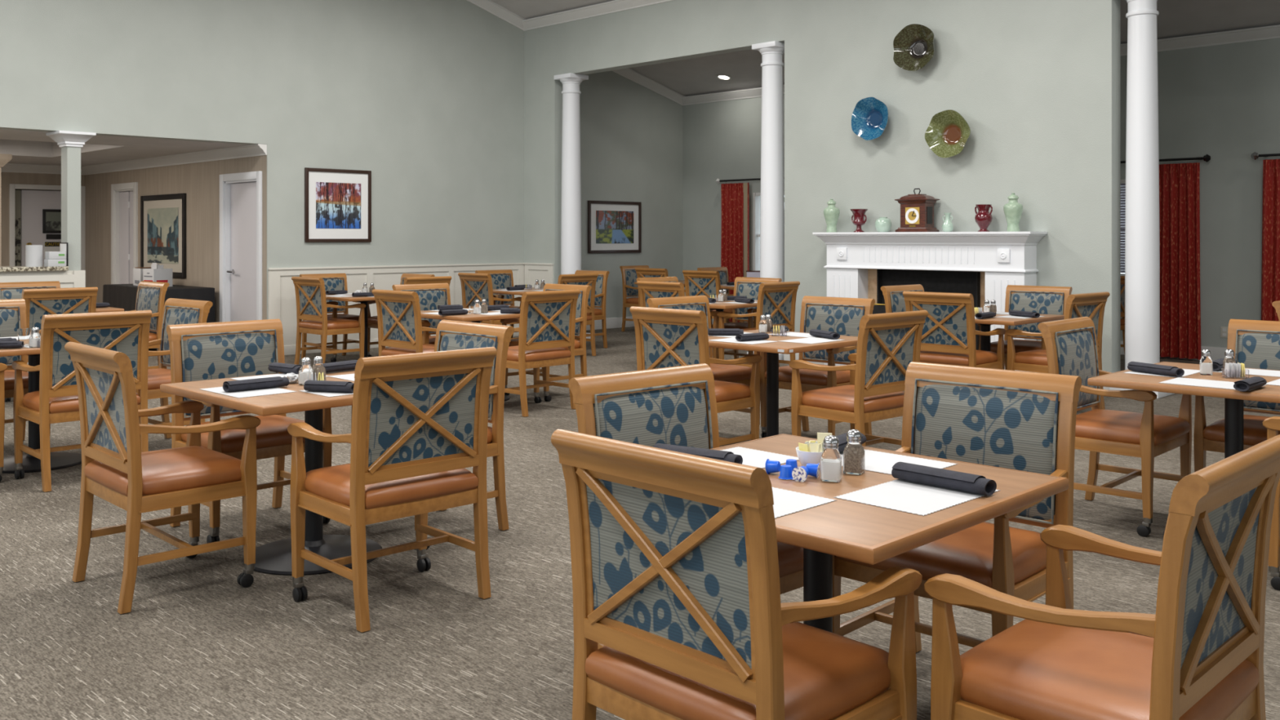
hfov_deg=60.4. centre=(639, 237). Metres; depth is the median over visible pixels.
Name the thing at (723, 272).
armchair
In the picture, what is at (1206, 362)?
salt shaker
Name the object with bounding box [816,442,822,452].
packet
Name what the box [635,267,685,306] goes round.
armchair
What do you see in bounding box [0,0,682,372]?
wall
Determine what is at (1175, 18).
ceiling
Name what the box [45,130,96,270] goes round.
square column
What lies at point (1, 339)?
roll
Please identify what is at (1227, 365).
packet
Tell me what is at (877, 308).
fireplace screen
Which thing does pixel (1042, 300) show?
armchair
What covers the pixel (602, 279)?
armchair
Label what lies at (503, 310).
roll
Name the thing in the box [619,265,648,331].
armchair
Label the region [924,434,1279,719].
armchair
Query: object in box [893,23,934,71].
wall plate
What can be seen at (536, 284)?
salt shaker
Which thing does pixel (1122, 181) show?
window
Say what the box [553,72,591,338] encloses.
round column
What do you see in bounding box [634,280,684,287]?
dining table
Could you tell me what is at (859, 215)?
urn
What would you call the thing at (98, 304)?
roll
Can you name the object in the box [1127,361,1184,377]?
roll
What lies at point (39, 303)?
armchair
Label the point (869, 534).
dining table
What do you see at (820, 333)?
roll
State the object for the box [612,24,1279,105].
trim
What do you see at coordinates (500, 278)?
armchair
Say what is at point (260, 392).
placemat
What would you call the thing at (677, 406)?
armchair
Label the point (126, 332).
armchair
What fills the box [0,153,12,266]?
square column
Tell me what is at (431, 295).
armchair
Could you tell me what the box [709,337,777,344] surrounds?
placemat
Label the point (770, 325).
pepper shaker
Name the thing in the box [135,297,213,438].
armchair
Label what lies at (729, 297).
roll
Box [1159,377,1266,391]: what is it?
placemat
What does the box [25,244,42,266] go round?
paper towel roll
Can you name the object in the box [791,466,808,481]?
cup
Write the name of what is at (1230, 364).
packet
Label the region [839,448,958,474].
placemat
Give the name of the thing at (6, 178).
wall
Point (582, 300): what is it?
armchair
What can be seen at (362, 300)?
dining table
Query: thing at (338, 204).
print
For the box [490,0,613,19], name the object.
ceiling
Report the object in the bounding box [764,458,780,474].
cup
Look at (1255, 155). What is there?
curtain rod
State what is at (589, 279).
armchair
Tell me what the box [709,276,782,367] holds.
armchair
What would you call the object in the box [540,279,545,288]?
pepper shaker
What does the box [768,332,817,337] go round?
placemat
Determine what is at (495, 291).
dining table
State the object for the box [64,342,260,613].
armchair
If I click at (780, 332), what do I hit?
caddy
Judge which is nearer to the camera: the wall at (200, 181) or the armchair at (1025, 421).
the armchair at (1025, 421)
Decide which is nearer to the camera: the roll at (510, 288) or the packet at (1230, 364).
the packet at (1230, 364)
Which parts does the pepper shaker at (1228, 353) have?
glass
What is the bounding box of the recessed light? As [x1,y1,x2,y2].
[716,74,731,79]
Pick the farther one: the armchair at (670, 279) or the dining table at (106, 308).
the armchair at (670, 279)
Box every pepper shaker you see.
[311,355,325,378]
[368,283,374,292]
[480,299,488,313]
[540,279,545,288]
[722,288,727,301]
[765,314,773,332]
[842,429,865,475]
[990,299,996,313]
[1222,349,1235,368]
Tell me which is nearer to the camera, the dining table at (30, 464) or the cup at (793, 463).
the cup at (793, 463)
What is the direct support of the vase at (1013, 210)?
on the fireplace mantel
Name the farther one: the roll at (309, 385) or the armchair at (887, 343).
the armchair at (887, 343)
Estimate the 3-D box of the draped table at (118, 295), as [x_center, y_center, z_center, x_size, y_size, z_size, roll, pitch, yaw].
[-6.135,0.978,13.945,1.963,0.720,0.657,0,0,45]
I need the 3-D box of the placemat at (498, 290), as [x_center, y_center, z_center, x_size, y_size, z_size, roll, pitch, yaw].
[-1.521,0.634,13.090,0.250,0.001,0.360,0,0,-44]
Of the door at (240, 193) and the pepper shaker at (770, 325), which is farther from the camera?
the door at (240, 193)
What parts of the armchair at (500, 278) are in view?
crest rail, arm, backrest, leg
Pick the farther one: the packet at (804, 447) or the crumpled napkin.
the crumpled napkin
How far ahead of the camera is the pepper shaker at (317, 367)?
4.77 m
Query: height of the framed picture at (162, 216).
1.100 m
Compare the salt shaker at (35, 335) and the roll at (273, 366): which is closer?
the roll at (273, 366)
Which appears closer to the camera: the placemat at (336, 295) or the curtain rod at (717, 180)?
the placemat at (336, 295)
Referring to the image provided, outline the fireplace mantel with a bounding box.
[812,231,1047,372]
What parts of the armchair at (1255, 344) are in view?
leg, seat rail, leg, seat, crest rail, backrest, frame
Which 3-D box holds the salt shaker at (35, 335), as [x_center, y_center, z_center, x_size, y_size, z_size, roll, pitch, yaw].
[-3.485,0.575,6.341,0.050,0.116,0.050,0,0,20]
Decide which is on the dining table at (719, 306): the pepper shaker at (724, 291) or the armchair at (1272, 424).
the pepper shaker at (724, 291)
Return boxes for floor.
[0,326,1279,719]
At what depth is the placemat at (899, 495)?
2.68 m
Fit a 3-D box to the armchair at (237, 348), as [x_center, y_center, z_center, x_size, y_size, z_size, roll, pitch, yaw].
[-1.871,0.898,5.263,0.551,0.960,0.598,0,0,45]
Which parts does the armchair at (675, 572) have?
leg, crest rail, frame, panel, seat, seat rail, leg, arm, leg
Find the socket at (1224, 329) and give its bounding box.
[1222,328,1226,336]
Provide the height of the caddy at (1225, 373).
0.038 m
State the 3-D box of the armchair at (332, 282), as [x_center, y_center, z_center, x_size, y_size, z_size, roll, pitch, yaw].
[-3.467,0.898,12.475,0.551,0.960,0.598,0,0,45]
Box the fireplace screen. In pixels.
[872,303,885,314]
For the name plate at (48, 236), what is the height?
0.075 m
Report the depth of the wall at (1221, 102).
12.26 m
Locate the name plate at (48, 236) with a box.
[46,234,61,239]
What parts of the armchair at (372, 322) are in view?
leg, arm, seat, seat rail, crest rail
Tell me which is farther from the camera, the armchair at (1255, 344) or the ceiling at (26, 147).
the ceiling at (26, 147)
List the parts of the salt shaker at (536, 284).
glass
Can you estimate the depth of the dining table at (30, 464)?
6.67 m
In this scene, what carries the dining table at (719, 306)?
on the floor
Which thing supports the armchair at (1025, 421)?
on the floor
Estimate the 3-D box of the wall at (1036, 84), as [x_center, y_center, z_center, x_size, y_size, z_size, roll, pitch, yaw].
[4.574,-0.872,9.498,17.190,4.500,0.200,0,0,45]
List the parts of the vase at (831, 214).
lid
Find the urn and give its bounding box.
[849,208,867,231]
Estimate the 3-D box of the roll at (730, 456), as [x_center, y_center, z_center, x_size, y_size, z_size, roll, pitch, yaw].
[0.158,0.611,3.071,0.262,0.044,0.070,0,0,32]
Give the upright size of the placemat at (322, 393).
0.001 m
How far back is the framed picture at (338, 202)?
13.35 m
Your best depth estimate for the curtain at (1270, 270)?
11.75 m
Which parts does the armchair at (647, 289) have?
leg, crest rail, frame, panel, leg, arm, leg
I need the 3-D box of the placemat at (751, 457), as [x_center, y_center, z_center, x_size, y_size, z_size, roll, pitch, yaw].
[0.256,0.634,3.114,0.360,0.001,0.250,0,0,-44]
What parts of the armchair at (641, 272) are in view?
leg, crest rail, frame, panel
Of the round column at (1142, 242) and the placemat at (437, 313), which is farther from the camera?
the round column at (1142, 242)
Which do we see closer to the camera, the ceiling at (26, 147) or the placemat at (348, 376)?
the placemat at (348, 376)
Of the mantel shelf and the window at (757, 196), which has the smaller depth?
the mantel shelf
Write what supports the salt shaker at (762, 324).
on the dining table at (772, 349)
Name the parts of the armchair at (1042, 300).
leg, leg, seat, frame, backrest, crest rail, leg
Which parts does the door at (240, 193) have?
handle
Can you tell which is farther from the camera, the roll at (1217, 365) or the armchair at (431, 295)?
the armchair at (431, 295)
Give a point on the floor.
(194, 642)
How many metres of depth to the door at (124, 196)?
15.85 m
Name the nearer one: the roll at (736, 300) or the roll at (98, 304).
the roll at (98, 304)
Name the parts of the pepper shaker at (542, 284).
glass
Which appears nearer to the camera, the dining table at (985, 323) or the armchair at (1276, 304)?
the armchair at (1276, 304)
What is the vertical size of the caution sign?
0.260 m
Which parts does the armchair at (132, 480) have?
leg, crest rail, frame, panel, leg, seat, seat rail, arm, leg, arm, leg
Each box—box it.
[44,251,66,258]
[44,258,66,266]
[133,266,151,285]
[142,262,172,286]
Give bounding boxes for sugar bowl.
[795,446,822,470]
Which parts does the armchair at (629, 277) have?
leg, seat rail, backrest, arm, seat, crest rail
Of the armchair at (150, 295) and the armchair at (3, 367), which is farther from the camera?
the armchair at (150, 295)
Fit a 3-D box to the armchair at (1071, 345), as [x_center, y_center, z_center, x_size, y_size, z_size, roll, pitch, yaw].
[2.349,0.898,5.425,0.551,0.960,0.598,0,0,43]
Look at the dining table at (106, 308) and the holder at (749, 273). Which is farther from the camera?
the holder at (749, 273)
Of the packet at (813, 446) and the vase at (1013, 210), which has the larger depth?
the vase at (1013, 210)
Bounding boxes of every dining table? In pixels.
[0,336,81,473]
[95,306,124,312]
[160,368,382,575]
[325,293,375,361]
[420,307,519,400]
[493,287,543,295]
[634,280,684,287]
[708,329,857,436]
[709,299,757,319]
[711,433,1068,632]
[720,284,733,288]
[974,311,1064,351]
[1087,361,1279,535]
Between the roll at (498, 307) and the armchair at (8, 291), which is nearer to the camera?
the roll at (498, 307)
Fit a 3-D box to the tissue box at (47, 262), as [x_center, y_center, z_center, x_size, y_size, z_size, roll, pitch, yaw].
[-5.906,0.256,11.110,0.121,0.073,0.170,0,0,45]
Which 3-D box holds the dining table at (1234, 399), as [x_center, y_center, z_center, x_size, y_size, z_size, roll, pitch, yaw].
[2.686,1.006,4.973,0.940,0.743,0.940,0,0,45]
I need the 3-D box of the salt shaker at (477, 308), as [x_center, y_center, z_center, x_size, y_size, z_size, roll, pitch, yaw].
[-1.349,0.575,9.121,0.050,0.116,0.050,0,0,32]
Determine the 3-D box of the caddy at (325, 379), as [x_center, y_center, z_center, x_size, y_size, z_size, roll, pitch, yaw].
[-1.359,0.614,4.609,0.085,0.038,0.055,0,0,-16]
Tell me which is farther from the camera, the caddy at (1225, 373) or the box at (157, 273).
the box at (157, 273)
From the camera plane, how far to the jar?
11.13 m
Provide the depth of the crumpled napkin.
4.77 m
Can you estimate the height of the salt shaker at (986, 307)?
0.116 m
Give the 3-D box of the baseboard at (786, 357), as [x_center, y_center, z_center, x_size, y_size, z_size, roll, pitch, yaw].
[2.889,1.313,11.001,3.600,0.130,0.016,0,0,45]
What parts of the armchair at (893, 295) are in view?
leg, backrest, crest rail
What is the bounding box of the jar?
[875,217,891,231]
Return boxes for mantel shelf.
[812,231,1047,245]
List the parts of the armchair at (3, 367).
leg, arm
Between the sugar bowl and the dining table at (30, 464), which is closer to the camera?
the sugar bowl
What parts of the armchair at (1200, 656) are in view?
leg, arm, leg, arm, seat rail, seat, leg, panel, frame, crest rail, leg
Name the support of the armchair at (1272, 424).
on the floor
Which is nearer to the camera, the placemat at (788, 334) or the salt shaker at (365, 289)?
the placemat at (788, 334)
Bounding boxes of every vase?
[823,199,839,232]
[942,213,953,231]
[974,204,992,231]
[1003,192,1022,231]
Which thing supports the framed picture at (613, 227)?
attached to the wall at (426, 97)
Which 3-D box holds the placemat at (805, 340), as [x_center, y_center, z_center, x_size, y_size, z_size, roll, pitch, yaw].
[1.055,0.634,6.759,0.250,0.001,0.360,0,0,44]
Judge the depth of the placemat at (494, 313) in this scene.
9.10 m
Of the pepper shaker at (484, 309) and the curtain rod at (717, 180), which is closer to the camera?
the pepper shaker at (484, 309)
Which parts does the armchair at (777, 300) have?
leg, arm, seat, leg, leg, panel, frame, crest rail, leg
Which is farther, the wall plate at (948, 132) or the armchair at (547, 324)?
the wall plate at (948, 132)
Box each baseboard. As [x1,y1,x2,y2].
[586,315,1226,360]
[783,352,1109,390]
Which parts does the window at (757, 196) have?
pane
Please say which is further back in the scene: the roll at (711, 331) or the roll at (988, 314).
the roll at (988, 314)
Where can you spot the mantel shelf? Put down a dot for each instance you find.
(852, 238)
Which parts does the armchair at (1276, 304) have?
crest rail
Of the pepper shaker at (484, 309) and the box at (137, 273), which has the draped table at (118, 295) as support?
the box at (137, 273)
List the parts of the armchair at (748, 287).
seat, leg, frame, backrest, leg, arm, crest rail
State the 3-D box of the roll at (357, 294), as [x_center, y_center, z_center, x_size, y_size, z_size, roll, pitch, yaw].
[-2.953,0.611,11.749,0.238,0.044,0.070,0,0,-38]
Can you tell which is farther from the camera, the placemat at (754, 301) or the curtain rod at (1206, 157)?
the curtain rod at (1206, 157)
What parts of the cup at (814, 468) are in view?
foil lid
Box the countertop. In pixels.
[0,265,68,271]
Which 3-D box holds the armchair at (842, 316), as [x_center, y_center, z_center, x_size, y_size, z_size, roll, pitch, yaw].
[1.208,0.898,7.483,0.598,0.960,0.551,0,0,44]
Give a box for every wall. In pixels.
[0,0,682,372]
[0,172,84,266]
[84,155,266,322]
[524,0,1120,373]
[682,38,1279,347]
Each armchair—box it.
[0,280,60,369]
[0,298,50,446]
[0,362,7,481]
[4,287,97,401]
[11,310,151,492]
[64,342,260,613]
[131,280,169,368]
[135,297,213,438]
[166,319,332,543]
[287,346,497,632]
[291,276,365,364]
[299,273,359,359]
[351,320,514,549]
[367,273,435,357]
[371,288,436,355]
[377,275,451,348]
[391,283,482,344]
[457,272,521,339]
[475,269,520,337]
[500,283,591,401]
[504,289,580,417]
[551,429,922,719]
[557,273,598,355]
[568,363,803,648]
[574,270,609,348]
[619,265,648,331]
[629,306,761,445]
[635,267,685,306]
[636,276,711,324]
[636,280,718,359]
[646,295,759,434]
[682,270,743,322]
[697,266,733,324]
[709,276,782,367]
[716,280,799,367]
[760,295,875,440]
[789,310,928,446]
[832,361,1081,652]
[880,284,924,351]
[902,291,1005,369]
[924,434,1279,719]
[977,284,1072,369]
[1004,291,1110,409]
[1037,316,1191,537]
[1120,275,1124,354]
[1193,319,1279,471]
[1262,416,1279,590]
[1271,300,1279,321]
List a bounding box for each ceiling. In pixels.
[0,128,250,166]
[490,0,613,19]
[629,0,1279,96]
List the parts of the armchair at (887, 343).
leg, arm, seat rail, arm, leg, seat, leg, panel, frame, crest rail, leg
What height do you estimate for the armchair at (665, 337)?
0.960 m
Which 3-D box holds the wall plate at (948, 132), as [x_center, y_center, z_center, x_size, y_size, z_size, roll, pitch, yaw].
[3.020,-1.007,10.735,0.458,0.467,0.148,0,0,45]
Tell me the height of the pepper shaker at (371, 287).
0.116 m
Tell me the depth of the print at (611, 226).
16.69 m
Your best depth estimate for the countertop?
10.93 m
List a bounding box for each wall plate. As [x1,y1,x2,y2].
[851,97,888,140]
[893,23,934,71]
[924,109,970,157]
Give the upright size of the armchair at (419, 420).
0.960 m
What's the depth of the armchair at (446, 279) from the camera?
11.64 m
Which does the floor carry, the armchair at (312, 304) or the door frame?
the armchair at (312, 304)
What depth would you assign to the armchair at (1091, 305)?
8.36 m
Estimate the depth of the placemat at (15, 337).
6.95 m
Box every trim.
[0,143,266,175]
[466,0,673,31]
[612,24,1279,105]
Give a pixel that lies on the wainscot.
(282, 300)
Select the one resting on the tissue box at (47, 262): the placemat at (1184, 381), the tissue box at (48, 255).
the tissue box at (48, 255)
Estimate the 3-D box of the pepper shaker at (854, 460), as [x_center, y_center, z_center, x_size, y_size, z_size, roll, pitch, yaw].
[0.576,0.575,2.960,0.050,0.116,0.050,0,0,28]
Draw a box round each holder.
[59,242,68,266]
[746,271,759,277]
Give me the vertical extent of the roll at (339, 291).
0.044 m
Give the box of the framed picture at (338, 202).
[304,167,371,242]
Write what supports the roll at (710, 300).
on the placemat
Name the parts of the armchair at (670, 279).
crest rail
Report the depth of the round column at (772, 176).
12.41 m
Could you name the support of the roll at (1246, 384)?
on the placemat at (1184, 381)
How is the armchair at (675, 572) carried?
on the floor
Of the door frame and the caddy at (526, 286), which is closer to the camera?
the caddy at (526, 286)
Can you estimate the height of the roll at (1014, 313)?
0.044 m
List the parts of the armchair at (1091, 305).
leg, arm, seat rail, leg, seat, leg, panel, crest rail, frame, leg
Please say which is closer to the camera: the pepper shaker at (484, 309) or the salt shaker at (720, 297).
the pepper shaker at (484, 309)
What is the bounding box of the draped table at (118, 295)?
[102,284,214,349]
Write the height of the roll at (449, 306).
0.044 m
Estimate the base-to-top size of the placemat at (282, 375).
0.001 m
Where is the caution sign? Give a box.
[44,240,61,258]
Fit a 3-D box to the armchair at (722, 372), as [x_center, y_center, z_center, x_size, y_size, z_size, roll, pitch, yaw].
[0.440,0.898,7.556,0.598,0.960,0.551,0,0,-44]
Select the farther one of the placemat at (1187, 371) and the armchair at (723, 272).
the armchair at (723, 272)
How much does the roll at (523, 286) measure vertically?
0.044 m
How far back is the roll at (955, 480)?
2.76 m
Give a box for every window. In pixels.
[753,192,760,271]
[1120,178,1125,275]
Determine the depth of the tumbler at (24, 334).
6.39 m
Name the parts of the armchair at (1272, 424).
arm, leg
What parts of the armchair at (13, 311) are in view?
backrest, crest rail, seat, seat rail, leg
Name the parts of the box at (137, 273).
cardboard lid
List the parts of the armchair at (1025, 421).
leg, arm, leg, seat, seat rail, frame, backrest, crest rail, leg, arm, leg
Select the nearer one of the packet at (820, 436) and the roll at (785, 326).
the packet at (820, 436)
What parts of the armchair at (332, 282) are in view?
leg, crest rail, backrest, frame, seat, leg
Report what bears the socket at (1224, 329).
attached to the wall outlet at (1224, 330)
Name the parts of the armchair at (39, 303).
leg, panel, crest rail, frame, leg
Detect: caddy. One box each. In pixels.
[304,377,326,382]
[524,285,532,288]
[771,328,786,336]
[974,311,983,315]
[1222,368,1248,378]
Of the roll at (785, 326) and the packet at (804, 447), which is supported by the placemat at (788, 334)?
the roll at (785, 326)
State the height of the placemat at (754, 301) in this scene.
0.001 m
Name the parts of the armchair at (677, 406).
leg, crest rail, backrest, leg, seat, seat rail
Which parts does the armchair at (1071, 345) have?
leg, crest rail, backrest, frame, leg, arm, arm, seat rail, seat, leg, leg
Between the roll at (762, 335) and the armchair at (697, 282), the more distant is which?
the armchair at (697, 282)
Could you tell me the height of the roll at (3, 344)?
0.044 m
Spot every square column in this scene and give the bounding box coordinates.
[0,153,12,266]
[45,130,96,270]
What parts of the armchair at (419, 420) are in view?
leg, arm, leg, seat rail, seat, leg, panel, frame, crest rail, leg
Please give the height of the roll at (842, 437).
0.044 m
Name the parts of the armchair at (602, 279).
crest rail, seat, backrest, seat rail, arm, leg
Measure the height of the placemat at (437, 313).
0.001 m
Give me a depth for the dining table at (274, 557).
4.66 m
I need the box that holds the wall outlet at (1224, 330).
[1220,326,1227,337]
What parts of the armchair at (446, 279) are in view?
crest rail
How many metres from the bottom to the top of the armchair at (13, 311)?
0.960 m
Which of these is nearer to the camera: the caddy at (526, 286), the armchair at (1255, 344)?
the armchair at (1255, 344)
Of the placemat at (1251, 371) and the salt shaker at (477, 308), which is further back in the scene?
the salt shaker at (477, 308)
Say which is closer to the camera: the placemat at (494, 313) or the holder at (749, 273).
the placemat at (494, 313)
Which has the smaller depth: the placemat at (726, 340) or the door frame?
the placemat at (726, 340)
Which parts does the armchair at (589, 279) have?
panel, frame, crest rail, seat rail, seat, leg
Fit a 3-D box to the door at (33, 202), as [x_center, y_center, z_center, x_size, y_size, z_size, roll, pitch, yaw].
[-8.895,0.298,16.494,0.150,2.160,1.040,0,0,45]
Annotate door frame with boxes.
[14,189,61,266]
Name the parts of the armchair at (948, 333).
leg, crest rail, frame, panel, seat, seat rail, leg, arm, leg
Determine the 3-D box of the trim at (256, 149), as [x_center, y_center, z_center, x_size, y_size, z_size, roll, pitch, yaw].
[-8.877,-1.014,12.264,5.865,0.125,7.050,0,0,45]
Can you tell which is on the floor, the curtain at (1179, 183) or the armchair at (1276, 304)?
the armchair at (1276, 304)
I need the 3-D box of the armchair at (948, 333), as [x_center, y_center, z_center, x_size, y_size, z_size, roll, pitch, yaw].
[2.433,0.898,8.539,0.598,0.960,0.551,0,0,44]
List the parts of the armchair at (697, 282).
leg, crest rail, frame, panel, leg, seat rail, seat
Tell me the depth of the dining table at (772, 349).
6.86 m
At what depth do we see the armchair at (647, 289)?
10.44 m
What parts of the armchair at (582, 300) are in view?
leg, arm, seat, leg, crest rail, backrest, seat rail, arm, leg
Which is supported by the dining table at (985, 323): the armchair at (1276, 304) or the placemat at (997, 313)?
the placemat at (997, 313)
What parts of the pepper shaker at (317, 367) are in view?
glass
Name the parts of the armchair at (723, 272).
crest rail, backrest, leg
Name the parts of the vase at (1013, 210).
lid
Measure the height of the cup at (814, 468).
0.050 m
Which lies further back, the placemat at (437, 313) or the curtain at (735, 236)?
the curtain at (735, 236)
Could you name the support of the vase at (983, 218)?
on the fireplace mantel
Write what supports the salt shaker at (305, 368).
on the dining table at (274, 557)
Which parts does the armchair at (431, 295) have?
crest rail, seat, backrest, leg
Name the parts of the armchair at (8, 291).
backrest, crest rail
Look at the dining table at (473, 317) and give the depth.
8.94 m
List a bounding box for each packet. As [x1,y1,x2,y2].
[798,442,809,452]
[809,443,822,452]
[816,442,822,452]
[817,432,831,449]
[1224,362,1229,369]
[1228,362,1232,369]
[1232,362,1237,369]
[1237,363,1240,369]
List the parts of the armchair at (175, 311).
arm, arm, seat, seat rail, leg, backrest, crest rail, leg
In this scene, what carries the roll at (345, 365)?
on the dining table at (274, 557)
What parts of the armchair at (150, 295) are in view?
leg, backrest, seat, crest rail, seat rail, arm, leg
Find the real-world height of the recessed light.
0.065 m
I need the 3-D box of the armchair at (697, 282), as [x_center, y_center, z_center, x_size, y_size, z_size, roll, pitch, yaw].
[0.933,0.898,14.017,0.598,0.960,0.551,0,0,44]
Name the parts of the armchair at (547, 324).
arm, leg, leg, seat rail, seat, panel, frame, crest rail, leg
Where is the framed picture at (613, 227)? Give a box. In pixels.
[587,200,641,253]
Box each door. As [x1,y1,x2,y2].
[8,183,84,270]
[111,182,137,284]
[219,170,262,322]
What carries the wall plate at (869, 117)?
attached to the wall at (1036, 84)
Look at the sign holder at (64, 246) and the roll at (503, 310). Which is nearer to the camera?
the roll at (503, 310)
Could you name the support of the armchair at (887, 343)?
on the floor
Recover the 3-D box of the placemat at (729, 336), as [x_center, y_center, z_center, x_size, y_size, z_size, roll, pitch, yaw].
[0.624,0.634,7.155,0.250,0.001,0.360,0,0,45]
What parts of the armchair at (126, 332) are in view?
leg, arm, leg, seat rail, seat, panel, frame, crest rail, leg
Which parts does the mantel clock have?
dial plate, glass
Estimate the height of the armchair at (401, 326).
0.960 m
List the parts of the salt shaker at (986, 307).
glass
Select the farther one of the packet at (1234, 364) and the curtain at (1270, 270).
the curtain at (1270, 270)
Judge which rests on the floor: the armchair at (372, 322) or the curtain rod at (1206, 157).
the armchair at (372, 322)
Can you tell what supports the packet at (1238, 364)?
in the caddy at (1225, 373)
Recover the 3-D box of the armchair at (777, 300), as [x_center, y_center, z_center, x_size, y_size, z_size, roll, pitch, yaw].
[1.133,0.898,10.463,0.551,0.960,0.598,0,0,43]
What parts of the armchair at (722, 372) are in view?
crest rail, backrest, leg, seat, seat rail, leg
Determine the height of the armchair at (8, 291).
0.960 m
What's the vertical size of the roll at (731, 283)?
0.044 m
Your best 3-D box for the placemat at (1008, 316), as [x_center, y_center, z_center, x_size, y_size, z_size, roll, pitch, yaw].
[3.038,0.634,8.791,0.250,0.001,0.360,0,0,45]
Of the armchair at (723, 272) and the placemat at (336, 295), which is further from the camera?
the armchair at (723, 272)
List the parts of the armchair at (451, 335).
leg, backrest, crest rail, seat, seat rail, arm, leg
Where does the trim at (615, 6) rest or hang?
attached to the wall at (426, 97)
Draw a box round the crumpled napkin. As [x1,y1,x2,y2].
[283,372,298,382]
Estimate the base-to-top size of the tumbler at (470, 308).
0.060 m
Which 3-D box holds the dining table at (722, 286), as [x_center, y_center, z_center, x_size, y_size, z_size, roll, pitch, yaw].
[1.500,1.006,14.538,0.940,0.743,0.940,0,0,45]
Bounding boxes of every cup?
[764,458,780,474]
[777,464,794,479]
[785,458,797,471]
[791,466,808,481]
[805,462,820,478]
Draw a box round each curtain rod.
[715,177,760,183]
[1120,154,1210,163]
[1250,151,1279,159]
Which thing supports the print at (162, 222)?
attached to the framed picture at (162, 216)
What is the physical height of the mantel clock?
0.436 m
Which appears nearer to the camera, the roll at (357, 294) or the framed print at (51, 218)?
the roll at (357, 294)
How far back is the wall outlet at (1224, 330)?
12.14 m
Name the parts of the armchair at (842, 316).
leg, leg, seat, seat rail, frame, leg, backrest, crest rail, arm, leg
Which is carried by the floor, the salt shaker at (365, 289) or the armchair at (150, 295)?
the armchair at (150, 295)
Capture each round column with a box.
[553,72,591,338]
[746,40,784,359]
[1109,0,1173,398]
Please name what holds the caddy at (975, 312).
on the dining table at (985, 323)
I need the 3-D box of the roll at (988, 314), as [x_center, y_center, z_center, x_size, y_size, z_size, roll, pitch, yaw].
[2.710,0.611,8.623,0.069,0.044,0.275,0,0,40]
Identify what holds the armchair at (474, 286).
on the floor
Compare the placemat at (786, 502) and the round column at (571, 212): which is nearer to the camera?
the placemat at (786, 502)
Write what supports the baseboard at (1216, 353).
attached to the wall at (1221, 102)
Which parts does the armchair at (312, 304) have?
leg, crest rail, frame, panel, leg, seat, seat rail, arm, leg, arm, leg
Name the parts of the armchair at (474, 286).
leg, crest rail, frame, panel, leg, seat rail, arm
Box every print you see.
[42,208,61,233]
[147,207,178,263]
[315,182,360,228]
[595,210,633,243]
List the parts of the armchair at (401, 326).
leg, crest rail, frame, panel, seat, leg, arm, leg, arm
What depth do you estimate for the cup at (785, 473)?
2.88 m
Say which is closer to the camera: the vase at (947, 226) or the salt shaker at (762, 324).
the salt shaker at (762, 324)
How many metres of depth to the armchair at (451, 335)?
5.16 m
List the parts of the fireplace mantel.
ledge moulding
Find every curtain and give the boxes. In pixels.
[720,182,749,323]
[1159,162,1201,359]
[1261,159,1279,321]
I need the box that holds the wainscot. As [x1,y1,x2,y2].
[267,262,553,355]
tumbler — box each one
[17,328,31,346]
[468,306,473,313]
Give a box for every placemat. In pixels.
[0,336,17,339]
[200,386,296,398]
[229,373,328,380]
[297,390,353,396]
[325,294,351,297]
[329,373,354,381]
[423,311,471,315]
[475,311,511,315]
[497,289,524,291]
[707,332,748,337]
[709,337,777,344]
[720,446,799,468]
[724,301,757,303]
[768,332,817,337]
[772,487,836,518]
[779,337,844,343]
[833,479,1000,515]
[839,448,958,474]
[995,311,1009,315]
[996,315,1044,318]
[1124,368,1199,377]
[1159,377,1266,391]
[1213,368,1279,377]
[1266,378,1279,385]
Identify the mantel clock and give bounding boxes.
[894,188,939,231]
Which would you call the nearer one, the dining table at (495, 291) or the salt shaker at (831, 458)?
the salt shaker at (831, 458)
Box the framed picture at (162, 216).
[140,193,186,278]
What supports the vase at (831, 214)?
on the fireplace mantel
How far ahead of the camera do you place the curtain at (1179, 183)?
12.37 m
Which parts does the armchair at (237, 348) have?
leg, arm, leg, crest rail, backrest, frame, seat rail, seat, leg, leg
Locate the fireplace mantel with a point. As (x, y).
(981, 264)
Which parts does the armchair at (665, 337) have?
leg, crest rail, frame, panel, leg, seat, seat rail, arm, leg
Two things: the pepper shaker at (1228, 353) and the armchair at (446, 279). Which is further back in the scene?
the armchair at (446, 279)
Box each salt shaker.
[28,327,40,347]
[297,357,313,385]
[362,283,368,292]
[473,299,481,314]
[534,279,539,288]
[717,289,723,302]
[758,315,767,333]
[820,435,842,482]
[983,299,990,312]
[1199,349,1213,374]
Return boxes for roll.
[0,337,17,340]
[0,340,23,348]
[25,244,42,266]
[96,302,110,307]
[222,376,288,391]
[268,362,301,374]
[303,380,354,392]
[322,360,357,373]
[325,289,347,294]
[351,292,373,297]
[437,304,462,310]
[438,309,468,315]
[487,304,509,310]
[500,307,520,313]
[506,286,524,290]
[514,284,531,288]
[653,443,742,464]
[707,297,715,302]
[707,328,743,335]
[726,281,734,285]
[727,295,746,300]
[734,297,754,303]
[735,332,768,341]
[770,325,788,331]
[808,328,839,339]
[835,432,866,452]
[891,462,996,495]
[975,311,995,319]
[1008,310,1039,317]
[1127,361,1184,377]
[1212,358,1223,370]
[1233,376,1266,391]
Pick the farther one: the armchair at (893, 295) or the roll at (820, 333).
the armchair at (893, 295)

